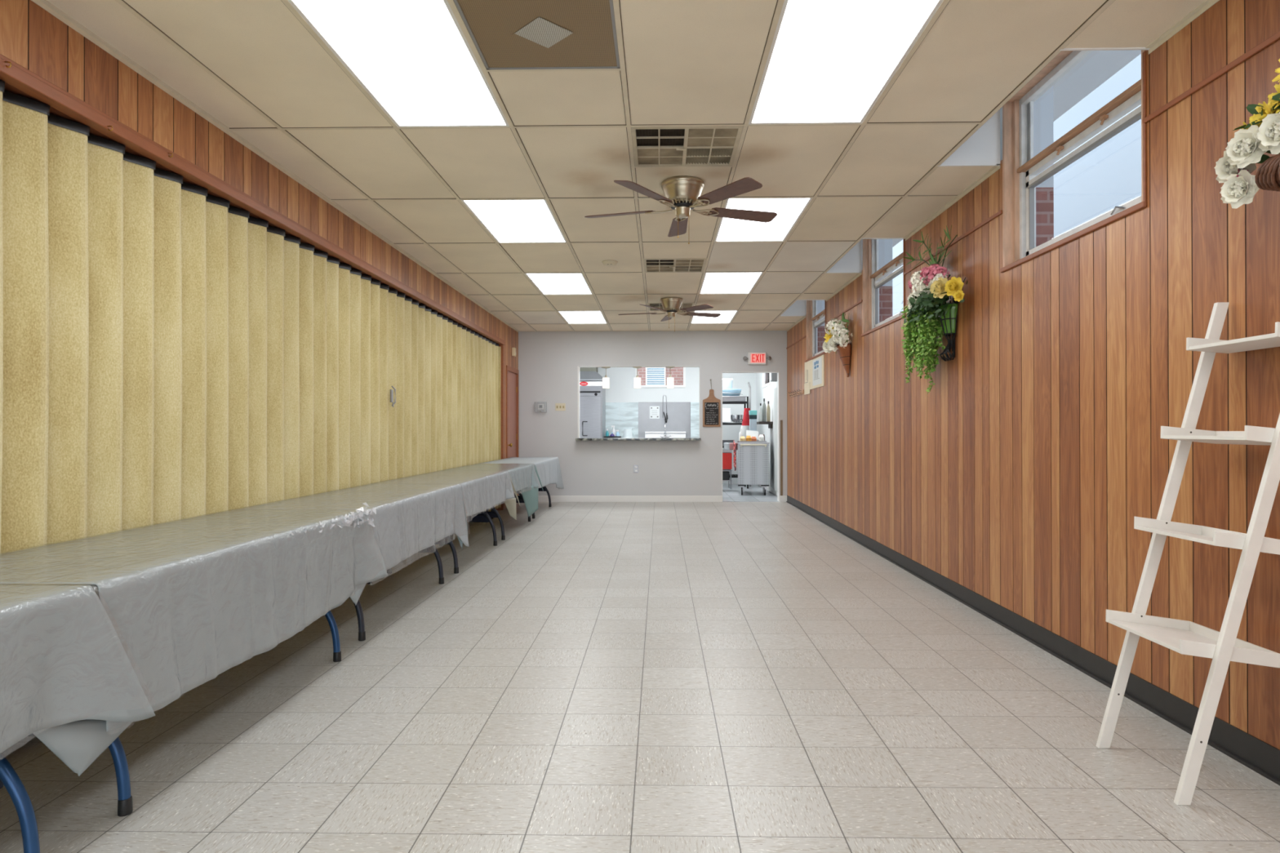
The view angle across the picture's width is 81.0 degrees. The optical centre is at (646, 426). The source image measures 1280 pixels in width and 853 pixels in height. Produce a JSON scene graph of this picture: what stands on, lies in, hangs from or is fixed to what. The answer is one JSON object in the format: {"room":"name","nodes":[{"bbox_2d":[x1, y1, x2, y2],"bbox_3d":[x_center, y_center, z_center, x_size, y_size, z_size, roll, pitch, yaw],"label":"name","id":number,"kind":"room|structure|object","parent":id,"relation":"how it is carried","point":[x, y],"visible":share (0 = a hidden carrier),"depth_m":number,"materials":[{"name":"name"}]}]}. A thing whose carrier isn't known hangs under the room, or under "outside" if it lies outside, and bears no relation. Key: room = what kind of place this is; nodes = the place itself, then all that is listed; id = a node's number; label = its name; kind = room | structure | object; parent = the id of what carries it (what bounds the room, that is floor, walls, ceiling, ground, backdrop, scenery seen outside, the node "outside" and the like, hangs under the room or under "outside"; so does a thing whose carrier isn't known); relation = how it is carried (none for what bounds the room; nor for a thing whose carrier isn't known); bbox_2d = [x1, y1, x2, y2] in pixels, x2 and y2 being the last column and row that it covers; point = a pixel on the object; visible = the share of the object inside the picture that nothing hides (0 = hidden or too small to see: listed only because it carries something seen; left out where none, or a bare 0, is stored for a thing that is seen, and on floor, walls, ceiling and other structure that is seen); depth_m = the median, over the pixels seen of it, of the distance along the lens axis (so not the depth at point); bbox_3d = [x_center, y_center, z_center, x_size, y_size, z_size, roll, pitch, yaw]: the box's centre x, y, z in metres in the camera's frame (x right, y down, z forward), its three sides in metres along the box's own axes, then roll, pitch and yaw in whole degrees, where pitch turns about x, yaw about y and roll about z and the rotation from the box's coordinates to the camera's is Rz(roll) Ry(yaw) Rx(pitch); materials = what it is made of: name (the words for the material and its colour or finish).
{"room":"event hall","nodes":[
{"label":"event hall","id":0,"kind":"room"},
{"bbox_2d":[0,0,518,508],"bbox_3d":[-2.259,-0.198,4.567,0.120,2.768,15.050,0,0,1],"label":"wall","id":1,"kind":"structure","parent":0,"point":[31,37],"depth_m":3.63,"materials":[{"name":"brown wood"}]},
{"bbox_2d":[0,80,501,598],"bbox_3d":[-2.257,-0.032,3.986,0.125,2.351,13.697,0,0,1],"label":"accordion partition","id":2,"kind":"structure","parent":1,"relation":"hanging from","point":[168,352],"depth_m":3.59,"materials":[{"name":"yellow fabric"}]},
{"bbox_2d":[0,53,505,345],"bbox_3d":[-2.271,-1.243,3.990,0.180,0.067,13.890,0,0,1],"label":"trim","id":3,"kind":"structure","parent":1,"relation":"attached to","point":[19,80],"depth_m":3.54,"materials":[{"name":"brown wood"}]},
{"bbox_2d":[495,344,504,510],"bbox_3d":[-2.138,0.003,10.872,0.138,2.410,0.076,0,0,1],"label":"trim","id":4,"kind":"structure","parent":1,"relation":"attached to","point":[502,346],"depth_m":10.84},
{"bbox_2d":[506,364,519,495],"bbox_3d":[-2.067,0.151,11.598,0.114,2.120,0.920,0,0,1],"label":"door","id":5,"kind":"structure","parent":1,"relation":"in","point":[512,374],"depth_m":11.65,"materials":[{"name":"brown wood"}]},
{"bbox_2d":[47,0,1204,331],"bbox_3d":[-0.041,-1.579,4.532,4.320,0.033,15.050,0,0,1],"label":"ceiling","id":6,"kind":"structure","parent":0,"point":[258,68],"depth_m":3.99,"materials":[{"name":"beige tile"}]},
{"bbox_2d":[287,0,509,127],"bbox_3d":[-1.017,-1.613,3.318,0.588,0.091,1.200,0,0,1],"label":"ceiling light","id":7,"kind":"object","parent":6,"relation":"attached to","point":[414,59],"visible":0.94,"depth_m":3.19,"materials":[{"name":"white plastic"}]},
{"bbox_2d":[461,199,566,243],"bbox_3d":[-0.974,-1.604,5.756,0.588,0.091,1.200,0,0,1],"label":"ceiling light","id":8,"kind":"object","parent":6,"relation":"attached to","point":[524,220],"visible":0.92,"depth_m":5.70,"materials":[{"name":"white plastic"}]},
{"bbox_2d":[453,0,620,70],"bbox_3d":[-0.413,-1.572,2.998,0.586,0.008,0.582,0,0,1],"label":"ceiling vent","id":9,"kind":"object","parent":6,"relation":"in","point":[506,34],"visible":1,"depth_m":2.99,"materials":[{"name":"metal"}]},
{"bbox_2d":[524,273,592,294],"bbox_3d":[-0.930,-1.595,8.194,0.588,0.091,1.200,0,0,1],"label":"ceiling light","id":10,"kind":"object","parent":6,"relation":"attached to","point":[546,283],"visible":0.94,"depth_m":8.16,"materials":[{"name":"white plastic"}]},
{"bbox_2d":[557,311,607,324],"bbox_3d":[-0.887,-1.587,10.632,0.588,0.091,1.200,0,0,1],"label":"ceiling light","id":11,"kind":"object","parent":6,"relation":"attached to","point":[571,317],"visible":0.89,"depth_m":10.60,"materials":[{"name":"white plastic"}]},
{"bbox_2d":[602,260,617,266],"bbox_3d":[-0.344,-1.537,7.083,0.150,0.038,0.150,0,0,1],"label":"smoke detector","id":12,"kind":"object","parent":6,"relation":"attached to","point":[606,263],"visible":1,"depth_m":7.04,"materials":[{"name":"beige plastic"}]},
{"bbox_2d":[617,297,720,331],"bbox_3d":[0.289,-1.349,9.145,1.273,0.400,1.254,0,0,1],"label":"ceiling fan","id":13,"kind":"object","parent":6,"relation":"hanging from","point":[671,305],"visible":1,"depth_m":9.04,"materials":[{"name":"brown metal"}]},
{"bbox_2d":[648,302,694,311],"bbox_3d":[0.316,-1.552,9.694,0.586,0.051,0.585,0,0,1],"label":"ceiling vent","id":14,"kind":"object","parent":6,"relation":"in","point":[683,305],"visible":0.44,"depth_m":9.68,"materials":[{"name":"metal"}]},
{"bbox_2d":[644,258,706,272],"bbox_3d":[0.272,-1.560,7.256,0.586,0.051,0.585,0,0,1],"label":"ceiling vent","id":15,"kind":"object","parent":6,"relation":"in","point":[660,265],"visible":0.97,"depth_m":7.25,"materials":[{"name":"metal"}]},
{"bbox_2d":[584,176,777,244],"bbox_3d":[0.228,-1.364,4.861,1.280,0.400,1.234,0,0,1],"label":"ceiling fan","id":16,"kind":"object","parent":6,"relation":"hanging from","point":[682,193],"visible":1,"depth_m":4.73,"materials":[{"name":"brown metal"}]},
{"bbox_2d":[631,126,743,166],"bbox_3d":[0.218,-1.571,4.210,0.586,0.051,0.585,0,0,1],"label":"ceiling vent","id":17,"kind":"object","parent":6,"relation":"in","point":[660,146],"visible":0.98,"depth_m":4.20,"materials":[{"name":"metal"}]},
{"bbox_2d":[690,311,737,323],"bbox_3d":[0.941,-1.589,10.599,0.588,0.091,1.200,0,0,1],"label":"ceiling light","id":18,"kind":"object","parent":6,"relation":"attached to","point":[726,317],"visible":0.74,"depth_m":10.70,"materials":[{"name":"white plastic"}]},
{"bbox_2d":[699,272,763,293],"bbox_3d":[0.898,-1.598,8.161,0.588,0.091,1.200,0,0,1],"label":"ceiling light","id":19,"kind":"object","parent":6,"relation":"attached to","point":[713,282],"visible":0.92,"depth_m":8.13,"materials":[{"name":"white plastic"}]},
{"bbox_2d":[714,197,813,241],"bbox_3d":[0.855,-1.606,5.723,0.588,0.091,1.200,0,0,1],"label":"ceiling light","id":20,"kind":"object","parent":6,"relation":"attached to","point":[788,211],"visible":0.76,"depth_m":5.75,"materials":[{"name":"white plastic"}]},
{"bbox_2d":[748,0,943,124],"bbox_3d":[0.811,-1.615,3.285,0.588,0.091,1.200,0,0,1],"label":"ceiling light","id":21,"kind":"object","parent":6,"relation":"attached to","point":[828,61],"visible":0.96,"depth_m":3.19,"materials":[{"name":"white plastic"}]},
{"bbox_2d":[0,484,1279,852],"bbox_3d":[-0.413,1.228,6.504,5.340,0.084,19.000,0,0,1],"label":"floor","id":22,"kind":"structure","parent":0,"point":[598,677],"depth_m":2.92,"materials":[{"name":"tile"}]},
{"bbox_2d":[0,752,39,852],"bbox_3d":[-1.896,0.806,1.146,0.690,0.735,1.820,0,0,1],"label":"folding table","id":23,"kind":"object","parent":22,"relation":"on","point":[9,778],"visible":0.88,"depth_m":1.94,"materials":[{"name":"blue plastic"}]},
{"bbox_2d":[0,582,155,776],"bbox_3d":[-1.853,0.690,1.223,0.793,0.524,1.985,0,0,1],"label":"tablecloth","id":24,"kind":"object","parent":23,"relation":"on","point":[64,662],"visible":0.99,"depth_m":1.97,"materials":[{"name":"grey fabric"}]},
{"bbox_2d":[2,584,341,816],"bbox_3d":[-1.862,0.813,3.026,0.690,0.735,1.860,0,0,1],"label":"folding table","id":25,"kind":"object","parent":22,"relation":"on","point":[125,808],"visible":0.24,"depth_m":2.27,"materials":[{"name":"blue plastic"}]},
{"bbox_2d":[0,502,387,731],"bbox_3d":[-1.819,0.656,3.091,0.796,0.519,2.020,0,0,1],"label":"tablecloth","id":26,"kind":"object","parent":25,"relation":"on","point":[188,602],"visible":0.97,"depth_m":2.71,"materials":[{"name":"grey fabric"}]},
{"bbox_2d":[352,545,444,640],"bbox_3d":[-1.829,0.820,4.918,0.690,0.735,1.835,0,0,1],"label":"folding table","id":27,"kind":"object","parent":22,"relation":"on","point":[362,633],"visible":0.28,"depth_m":4.16,"materials":[{"name":"grey plastic"}]},
{"bbox_2d":[234,483,469,579],"bbox_3d":[-1.790,0.702,4.975,0.785,0.520,1.970,0,0,1],"label":"tablecloth","id":28,"kind":"object","parent":27,"relation":"on","point":[410,519],"visible":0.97,"depth_m":4.75,"materials":[{"name":"grey fabric"}]},
{"bbox_2d":[386,485,497,573],"bbox_3d":[-1.795,0.826,6.793,0.690,0.735,1.825,0,0,1],"label":"folding table","id":29,"kind":"object","parent":22,"relation":"on","point":[446,540],"visible":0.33,"depth_m":7.51,"materials":[{"name":"black metal"}]},
{"bbox_2d":[373,470,519,519],"bbox_3d":[-1.764,0.726,6.965,0.797,0.555,2.202,0,0,1],"label":"tablecloth","id":30,"kind":"object","parent":29,"relation":"on","point":[482,491],"visible":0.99,"depth_m":6.73,"materials":[{"name":"grey fabric"}]},
{"bbox_2d":[449,490,530,540],"bbox_3d":[-1.762,0.833,8.675,0.690,0.735,1.860,0,0,1],"label":"folding table","id":31,"kind":"object","parent":22,"relation":"on","point":[492,514],"visible":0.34,"depth_m":7.90,"materials":[{"name":"black metal"}]},
{"bbox_2d":[442,463,543,516],"bbox_3d":[-1.712,0.767,8.604,0.812,0.625,1.750,0,0,1],"label":"tablecloth","id":32,"kind":"object","parent":31,"relation":"on","point":[523,477],"visible":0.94,"depth_m":8.74,"materials":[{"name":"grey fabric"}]},
{"bbox_2d":[490,486,551,518],"bbox_3d":[-1.728,0.840,10.565,0.690,0.735,1.840,0,0,1],"label":"folding table","id":33,"kind":"object","parent":22,"relation":"on","point":[544,488],"visible":0.18,"depth_m":11.27,"materials":[{"name":"black metal"}]},
{"bbox_2d":[479,457,564,488],"bbox_3d":[-1.691,0.719,10.464,0.788,0.505,2.330,0,0,1],"label":"tablecloth","id":34,"kind":"object","parent":33,"relation":"on","point":[548,469],"visible":0.94,"depth_m":10.46,"materials":[{"name":"grey fabric"}]},
{"bbox_2d":[579,381,605,438],"bbox_3d":[-1.310,0.101,15.431,0.870,2.005,0.890,0,0,1],"label":"refrigerator","id":35,"kind":"object","parent":22,"relation":"on","point":[592,393],"visible":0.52,"depth_m":15.02,"materials":[{"name":"metal"}]},
{"bbox_2d":[644,431,685,437],"bbox_3d":[0.528,0.664,15.576,1.500,1.115,0.570,0,0,1],"label":"sink","id":36,"kind":"object","parent":22,"relation":"on","point":[647,434],"visible":0.31,"depth_m":15.59,"materials":[{"name":"metal"}]},
{"bbox_2d":[658,395,671,437],"bbox_3d":[0.393,-0.164,15.440,0.219,0.968,0.220,0,0,-40],"label":"faucet","id":37,"kind":"object","parent":36,"relation":"on","point":[665,419],"visible":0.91,"depth_m":15.48,"materials":[{"name":"silver metal"}]},
{"bbox_2d":[722,449,732,488],"bbox_3d":[1.413,0.803,14.139,0.360,0.725,0.430,0,0,1],"label":"trolley","id":38,"kind":"object","parent":22,"relation":"on","point":[726,454],"visible":0.41,"depth_m":13.93,"materials":[{"name":"plastic"}]},
{"bbox_2d":[722,396,748,488],"bbox_3d":[1.619,0.313,14.822,0.746,1.790,0.496,0,0,1],"label":"storage rack","id":39,"kind":"object","parent":22,"relation":"on","point":[744,403],"visible":0.3,"depth_m":14.59,"materials":[{"name":"black metal"}]},
{"bbox_2d":[722,408,730,422],"bbox_3d":[1.510,-0.218,14.636,0.270,0.279,0.041,0,0,1],"label":"cutting board","id":40,"kind":"object","parent":39,"relation":"on","point":[726,411],"visible":0.56,"depth_m":14.63,"materials":[{"name":"white"}]},
{"bbox_2d":[722,392,746,401],"bbox_3d":[1.652,-0.579,14.825,0.612,0.177,0.433,0,0,1],"label":"roasting pan","id":41,"kind":"object","parent":39,"relation":"on","point":[725,398],"visible":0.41,"depth_m":14.63,"materials":[{"name":"metal"}]},
{"bbox_2d":[722,378,741,395],"bbox_3d":[1.643,-0.768,14.836,0.480,0.348,0.480,0,0,1],"label":"plastic tub","id":42,"kind":"object","parent":41,"relation":"on","point":[726,383],"visible":0.69,"depth_m":14.69,"materials":[{"name":"blue"}]},
{"bbox_2d":[730,414,743,422],"bbox_3d":[1.793,-0.150,14.751,0.310,0.155,0.308,0,0,1],"label":"mixing bowl","id":43,"kind":"object","parent":39,"relation":"on","point":[735,418],"visible":0.8,"depth_m":14.64,"materials":[{"name":"silver metal"}]},
{"bbox_2d":[737,441,769,495],"bbox_3d":[1.922,0.746,13.502,0.560,0.926,0.762,0,0,7],"label":"cart","id":44,"kind":"object","parent":22,"relation":"on","point":[753,457],"visible":0.98,"depth_m":13.16,"materials":[{"name":"metal"}]},
{"bbox_2d":[733,440,736,471],"bbox_3d":[1.605,0.524,13.632,0.018,0.560,0.420,0,0,1],"label":"patterned cloth","id":45,"kind":"object","parent":44,"relation":"hanging from","point":[735,446],"visible":1,"depth_m":13.52,"materials":[{"name":"red fabric"}]},
{"bbox_2d":[741,408,750,440],"bbox_3d":[1.826,-0.027,13.800,0.260,0.620,0.120,0,0,1],"label":"bag","id":46,"kind":"object","parent":44,"relation":"on","point":[745,423],"visible":0.57,"depth_m":13.75,"materials":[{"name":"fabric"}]},
{"bbox_2d":[737,440,766,442],"bbox_3d":[1.879,0.269,13.368,0.480,0.025,0.320,0,0,1],"label":"food tray","id":47,"kind":"object","parent":44,"relation":"on","point":[737,441],"visible":0.96,"depth_m":13.21,"materials":[{"name":"metal"}]},
{"bbox_2d":[746,430,758,439],"bbox_3d":[1.900,0.152,13.468,0.233,0.174,0.092,0,0,4],"label":"paper stack","id":48,"kind":"object","parent":47,"relation":"on","point":[748,433],"visible":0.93,"depth_m":13.47,"materials":[{"name":"white paper"}]},
{"bbox_2d":[748,410,756,431],"bbox_3d":[1.935,-0.005,13.618,0.135,0.575,0.110,0,0,1],"label":"jug","id":49,"kind":"object","parent":44,"relation":"on","point":[753,414],"visible":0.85,"depth_m":13.57,"materials":[{"name":"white plastic"}]},
{"bbox_2d":[1096,302,1279,805],"bbox_3d":[1.857,0.366,2.501,0.423,1.615,0.507,0,0,1],"label":"ladder shelf","id":50,"kind":"object","parent":22,"relation":"on","point":[1182,637],"visible":1,"depth_m":2.49,"materials":[{"name":"white paint"}]},
{"bbox_3d":[-0.556,0.798,15.610,0.590,0.830,0.520,0,0,1],"label":"base cabinet","id":51,"kind":"object","parent":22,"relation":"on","visible":0},
{"bbox_3d":[-0.557,0.353,15.606,0.630,0.060,0.550,0,0,1],"label":"countertop","id":52,"kind":"structure","parent":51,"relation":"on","visible":0},
{"bbox_2d":[622,427,633,437],"bbox_3d":[-0.381,0.166,15.559,0.236,0.270,0.200,0,0,1],"label":"plastic bag","id":53,"kind":"object","parent":52,"relation":"on","point":[628,433],"visible":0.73,"depth_m":15.49,"materials":[{"name":"white plastic"}]},
{"bbox_2d":[518,330,786,495],"bbox_3d":[0.045,-0.314,12.132,4.420,3.048,0.160,0,0,1],"label":"wall","id":54,"kind":"structure","parent":0,"point":[548,362],"depth_m":12.05,"materials":[{"name":"grey paint"}]},
{"bbox_2d":[536,402,544,412],"bbox_3d":[-1.699,-0.311,12.044,0.185,0.165,0.078,0,0,1],"label":"thermostat","id":55,"kind":"object","parent":54,"relation":"attached to","point":[540,406],"visible":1,"depth_m":12.06,"materials":[{"name":"grey plastic"}]},
{"bbox_2d":[555,403,565,410],"bbox_3d":[-1.386,-0.313,12.069,0.166,0.120,0.018,0,0,1],"label":"switch plate","id":56,"kind":"object","parent":54,"relation":"attached to","point":[558,406],"visible":1,"depth_m":12.07,"materials":[{"name":"beige plastic"}]},
{"bbox_2d":[601,366,609,388],"bbox_3d":[-0.656,-0.791,12.146,0.156,0.344,0.156,0,0,1],"label":"pendant lamp","id":57,"kind":"object","parent":54,"relation":"hanging from","point":[606,381],"visible":1,"depth_m":12.10,"materials":[{"name":"silver metal"}]},
{"bbox_2d":[632,366,641,388],"bbox_3d":[-0.147,-0.792,12.137,0.156,0.344,0.156,0,0,1],"label":"pendant lamp","id":58,"kind":"object","parent":54,"relation":"hanging from","point":[637,380],"visible":1,"depth_m":12.09,"materials":[{"name":"silver metal"}]},
{"bbox_2d":[575,437,701,440],"bbox_3d":[-0.128,0.206,12.199,1.995,0.034,0.590,0,0,1],"label":"countertop","id":59,"kind":"structure","parent":54,"relation":"attached to","point":[595,438],"depth_m":11.91,"materials":[{"name":"grey stone"}]},
{"bbox_2d":[577,365,700,438],"bbox_3d":[-0.122,-0.374,12.136,1.970,1.192,0.166,0,0,1],"label":"trim","id":60,"kind":"structure","parent":54,"relation":"attached to","point":[578,367],"depth_m":12.07,"materials":[{"name":"white paint"}]},
{"bbox_2d":[537,495,786,502],"bbox_3d":[0.096,1.160,12.039,4.320,0.100,0.014,0,0,1],"label":"baseboard","id":61,"kind":"structure","parent":54,"relation":"attached to","point":[540,498],"depth_m":12.04,"materials":[{"name":"white paint"}]},
{"bbox_2d":[665,366,675,388],"bbox_3d":[0.387,-0.792,12.128,0.156,0.344,0.156,0,0,1],"label":"pendant lamp","id":62,"kind":"object","parent":54,"relation":"hanging from","point":[670,381],"visible":1,"depth_m":12.08,"materials":[{"name":"silver metal"}]},
{"bbox_2d":[702,378,720,426],"bbox_3d":[1.046,-0.379,12.024,0.284,0.764,0.028,0,0,1],"label":"chalkboard","id":63,"kind":"object","parent":54,"relation":"attached to","point":[711,405],"visible":1,"depth_m":12.01,"materials":[{"name":"brown wood"}]},
{"bbox_2d":[721,371,779,502],"bbox_3d":[1.672,0.165,12.100,0.917,2.086,0.163,0,0,1],"label":"trim","id":64,"kind":"structure","parent":54,"relation":"attached to","point":[777,372],"depth_m":12.05,"materials":[{"name":"white paint"}]},
{"bbox_2d":[742,351,771,364],"bbox_3d":[1.769,-1.090,11.984,0.452,0.195,0.081,0,0,1],"label":"exit sign","id":65,"kind":"object","parent":54,"relation":"attached to","point":[753,357],"visible":1,"depth_m":11.97,"materials":[{"name":"white plastic"}]},
{"bbox_2d":[780,420,782,495],"bbox_3d":[2.164,0.502,12.009,0.038,1.210,0.006,0,0,1],"label":"guard","id":66,"kind":"object","parent":54,"relation":"attached to","point":[781,421],"visible":1,"depth_m":12.01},
{"bbox_2d":[597,367,755,484],"bbox_3d":[-0.246,-0.251,15.983,5.340,2.950,0.150,0,0,1],"label":"wall","id":67,"kind":"structure","parent":0,"point":[621,389],"depth_m":15.89,"materials":[{"name":"white paint"}]},
{"bbox_2d":[579,367,603,381],"bbox_3d":[-1.384,-1.156,15.621,1.080,0.440,0.580,0,0,1],"label":"exhaust hood","id":68,"kind":"object","parent":67,"relation":"attached to","point":[586,374],"visible":0.14,"depth_m":15.38,"materials":[{"name":"metal"}]},
{"bbox_2d":[605,402,699,438],"bbox_3d":[0.183,-0.069,15.894,2.200,0.885,0.012,0,0,1],"label":"tiles","id":69,"kind":"structure","parent":67,"relation":"attached to","point":[623,415],"depth_m":15.90,"materials":[{"name":"tile"}]},
{"bbox_2d":[635,367,685,387],"bbox_3d":[0.297,-1.177,15.921,1.070,0.700,0.080,0,0,1],"label":"window","id":70,"kind":"structure","parent":67,"relation":"in","point":[684,368],"depth_m":15.88,"materials":[{"name":"white paint"}]},
{"bbox_2d":[638,402,690,437],"bbox_3d":[0.382,-0.072,15.887,1.102,0.890,0.018,0,0,1],"label":"panel","id":71,"kind":"object","parent":67,"relation":"attached to","point":[678,414],"visible":0.73,"depth_m":15.88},
{"bbox_2d":[649,406,659,418],"bbox_3d":[0.172,-0.300,15.884,0.208,0.263,0.004,0,0,1],"label":"paper sign","id":72,"kind":"object","parent":71,"relation":"attached to","point":[654,411],"visible":1,"depth_m":15.88,"materials":[{"name":"white paper"}]},
{"bbox_2d":[767,186,1053,382],"bbox_3d":[2.373,0.037,6.459,0.165,2.900,19.000,0,0,1],"label":"brick wall","id":73,"kind":"structure","parent":0,"point":[1044,196],"depth_m":4.45,"materials":[{"name":"red brick"}]},
{"bbox_2d":[805,85,1053,325],"bbox_3d":[2.370,-1.913,6.466,0.165,1.000,19.000,0,0,1],"label":"fascia","id":74,"kind":"object","parent":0,"point":[1043,105],"visible":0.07,"depth_m":4.46,"materials":[{"name":"grey paint"}]},
{"bbox_2d":[892,49,1141,247],"bbox_3d":[2.761,-2.486,5.711,0.975,0.100,21.500,0,0,1],"label":"eave","id":75,"kind":"object","parent":74,"relation":"attached to","point":[1095,68],"visible":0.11,"depth_m":5.23,"materials":[{"name":"white paint"}]},
{"bbox_2d":[780,47,1150,315],"bbox_3d":[1.940,-1.829,5.273,0.383,0.536,10.424,0,0,1],"label":"window recess","id":76,"kind":"structure","parent":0,"point":[982,148],"depth_m":4.49,"materials":[{"name":"white paint"}]},
{"bbox_2d":[755,0,1279,750],"bbox_3d":[2.205,-0.463,6.463,0.100,3.300,19.000,0,0,1],"label":"wall","id":77,"kind":"structure","parent":0,"point":[1021,478],"depth_m":3.49,"materials":[{"name":"brown wood"}]},
{"bbox_2d":[31,0,1219,332],"bbox_3d":[-0.041,-1.556,4.532,4.320,0.026,15.050,0,0,1],"label":"trim","id":78,"kind":"structure","parent":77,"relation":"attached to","point":[46,5],"depth_m":3.81,"materials":[{"name":"paint"}]},
{"bbox_2d":[756,422,773,428],"bbox_3d":[2.159,-0.027,13.689,0.249,0.120,0.350,0,0,1],"label":"wall shelf","id":79,"kind":"object","parent":77,"relation":"attached to","point":[770,424],"visible":0.93,"depth_m":13.52,"materials":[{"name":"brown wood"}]},
{"bbox_2d":[762,398,765,422],"bbox_3d":[2.137,-0.298,13.605,0.068,0.420,0.066,0,0,1],"label":"bottle","id":80,"kind":"object","parent":79,"relation":"on","point":[764,404],"visible":1,"depth_m":13.58,"materials":[{"name":"grey"}]},
{"bbox_2d":[766,400,770,422],"bbox_3d":[2.206,-0.273,13.564,0.068,0.370,0.066,0,0,1],"label":"bottle","id":81,"kind":"object","parent":79,"relation":"on","point":[768,409],"visible":1,"depth_m":13.54,"materials":[{"name":"beige"}]},
{"bbox_2d":[773,387,777,491],"bbox_3d":[2.244,0.225,12.811,0.050,1.770,0.500,0,0,1],"label":"panel","id":82,"kind":"object","parent":77,"relation":"attached to","point":[775,388],"visible":0.43,"depth_m":12.86,"materials":[{"name":"grey"}]},
{"bbox_2d":[804,359,812,395],"bbox_3d":[2.215,-0.672,10.270,0.014,0.455,0.490,0,0,1],"label":"paper notice","id":83,"kind":"object","parent":77,"relation":"attached to","point":[807,385],"visible":1,"depth_m":10.27,"materials":[{"name":"grey paper"}]},
{"bbox_2d":[804,300,826,362],"bbox_3d":[2.274,-1.408,9.823,0.149,1.025,1.242,0,0,1],"label":"window","id":84,"kind":"structure","parent":77,"relation":"in","point":[812,317],"depth_m":10.36,"materials":[{"name":"brown wood"}]},
{"bbox_2d":[811,354,824,389],"bbox_3d":[2.204,-0.696,9.650,0.016,0.390,0.710,0,0,1],"label":"poster","id":85,"kind":"object","parent":77,"relation":"attached to","point":[818,363],"visible":1,"depth_m":9.58,"materials":[{"name":"beige paper"}]},
{"bbox_2d":[822,312,853,377],"bbox_3d":[2.071,-0.872,8.200,0.223,0.689,0.854,0,0,1],"label":"cone","id":86,"kind":"object","parent":77,"relation":"attached to","point":[834,342],"visible":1,"depth_m":8.02,"materials":[{"name":"white plant"}]},
{"bbox_2d":[861,239,904,336],"bbox_3d":[2.222,-1.419,6.891,0.149,1.025,1.307,0,0,1],"label":"window","id":87,"kind":"structure","parent":77,"relation":"in","point":[872,275],"depth_m":7.44,"materials":[{"name":"brown wood"}]},
{"bbox_2d":[937,277,965,361],"bbox_3d":[2.070,-0.736,5.106,0.119,0.562,0.361,0,0,1],"label":"wall planter","id":88,"kind":"object","parent":77,"relation":"attached to","point":[948,322],"visible":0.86,"depth_m":5.14,"materials":[{"name":"black metal"}]},
{"bbox_2d":[900,225,968,393],"bbox_3d":[1.993,-0.846,5.242,0.232,1.221,1.195,0,0,1],"label":"artificial flowers","id":89,"kind":"object","parent":88,"relation":"in","point":[922,309],"visible":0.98,"depth_m":5.30,"materials":[{"name":"green plastic"}]},
{"bbox_2d":[786,495,1279,786],"bbox_3d":[2.113,1.126,4.484,0.018,0.108,15.050,0,0,1],"label":"baseboard","id":90,"kind":"structure","parent":77,"relation":"attached to","point":[1257,755],"depth_m":3.53,"materials":[{"name":"black rubber"}]},
{"bbox_2d":[786,31,1279,349],"bbox_3d":[2.113,-1.277,4.493,0.011,0.022,15.050,0,0,1],"label":"trim","id":91,"kind":"structure","parent":77,"relation":"attached to","point":[1276,37],"depth_m":2.91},
{"bbox_2d":[1000,49,1146,272],"bbox_3d":[2.167,-1.430,3.802,0.149,1.025,1.327,0,0,1],"label":"window","id":92,"kind":"structure","parent":77,"relation":"in","point":[1020,168],"depth_m":4.13,"materials":[{"name":"brown wood"}]},
{"bbox_2d":[1254,153,1279,191],"bbox_3d":[1.957,-0.813,2.135,0.138,0.224,0.414,0,0,-11],"label":"basket","id":93,"kind":"object","parent":77,"relation":"attached to","point":[1267,177],"visible":1,"depth_m":2.27,"materials":[{"name":"brown wicker"}]},
{"bbox_2d":[1213,58,1279,208],"bbox_3d":[1.892,-0.921,2.313,0.127,0.436,0.365,0,0,1],"label":"artificial flowers","id":94,"kind":"object","parent":93,"relation":"in","point":[1249,144],"visible":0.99,"depth_m":2.35,"materials":[{"name":"white fabric"}]},
{"label":"outside","id":95,"kind":"structure","parent":0,"visible":0},
{"bbox_3d":[7.452,1.563,15.364,9.650,0.100,49.000,0,0,1],"label":"ground","id":96,"kind":"structure","parent":95,"visible":0},
{"bbox_2d":[637,367,683,385],"bbox_3d":[0.814,-1.121,17.692,9.000,5.300,0.200,0,0,1],"label":"wall","id":97,"kind":"structure","parent":96,"relation":"on","point":[677,373],"depth_m":17.59,"materials":[{"name":"red brick"}]},
{"bbox_2d":[645,367,665,385],"bbox_3d":[0.217,-1.650,17.620,0.470,1.440,0.070,0,0,1],"label":"window frame","id":98,"kind":"structure","parent":97,"relation":"in","point":[646,367],"depth_m":17.59,"materials":[{"name":"white paint"}]},
{"bbox_2d":[646,367,664,384],"bbox_3d":[0.217,-1.677,17.635,0.410,1.394,0.020,0,0,1],"label":"blind","id":99,"kind":"object","parent":98,"relation":"attached to","point":[660,379],"visible":0.32,"depth_m":17.62,"materials":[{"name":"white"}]},
{"bbox_2d":[892,53,1141,315],"bbox_3d":[7.248,-3.010,8.883,0.215,10.400,34.000,0,0,1],"label":"wall","id":100,"kind":"structure","parent":96,"relation":"on","point":[1108,176],"depth_m":11.99,"materials":[{"name":"grey"}]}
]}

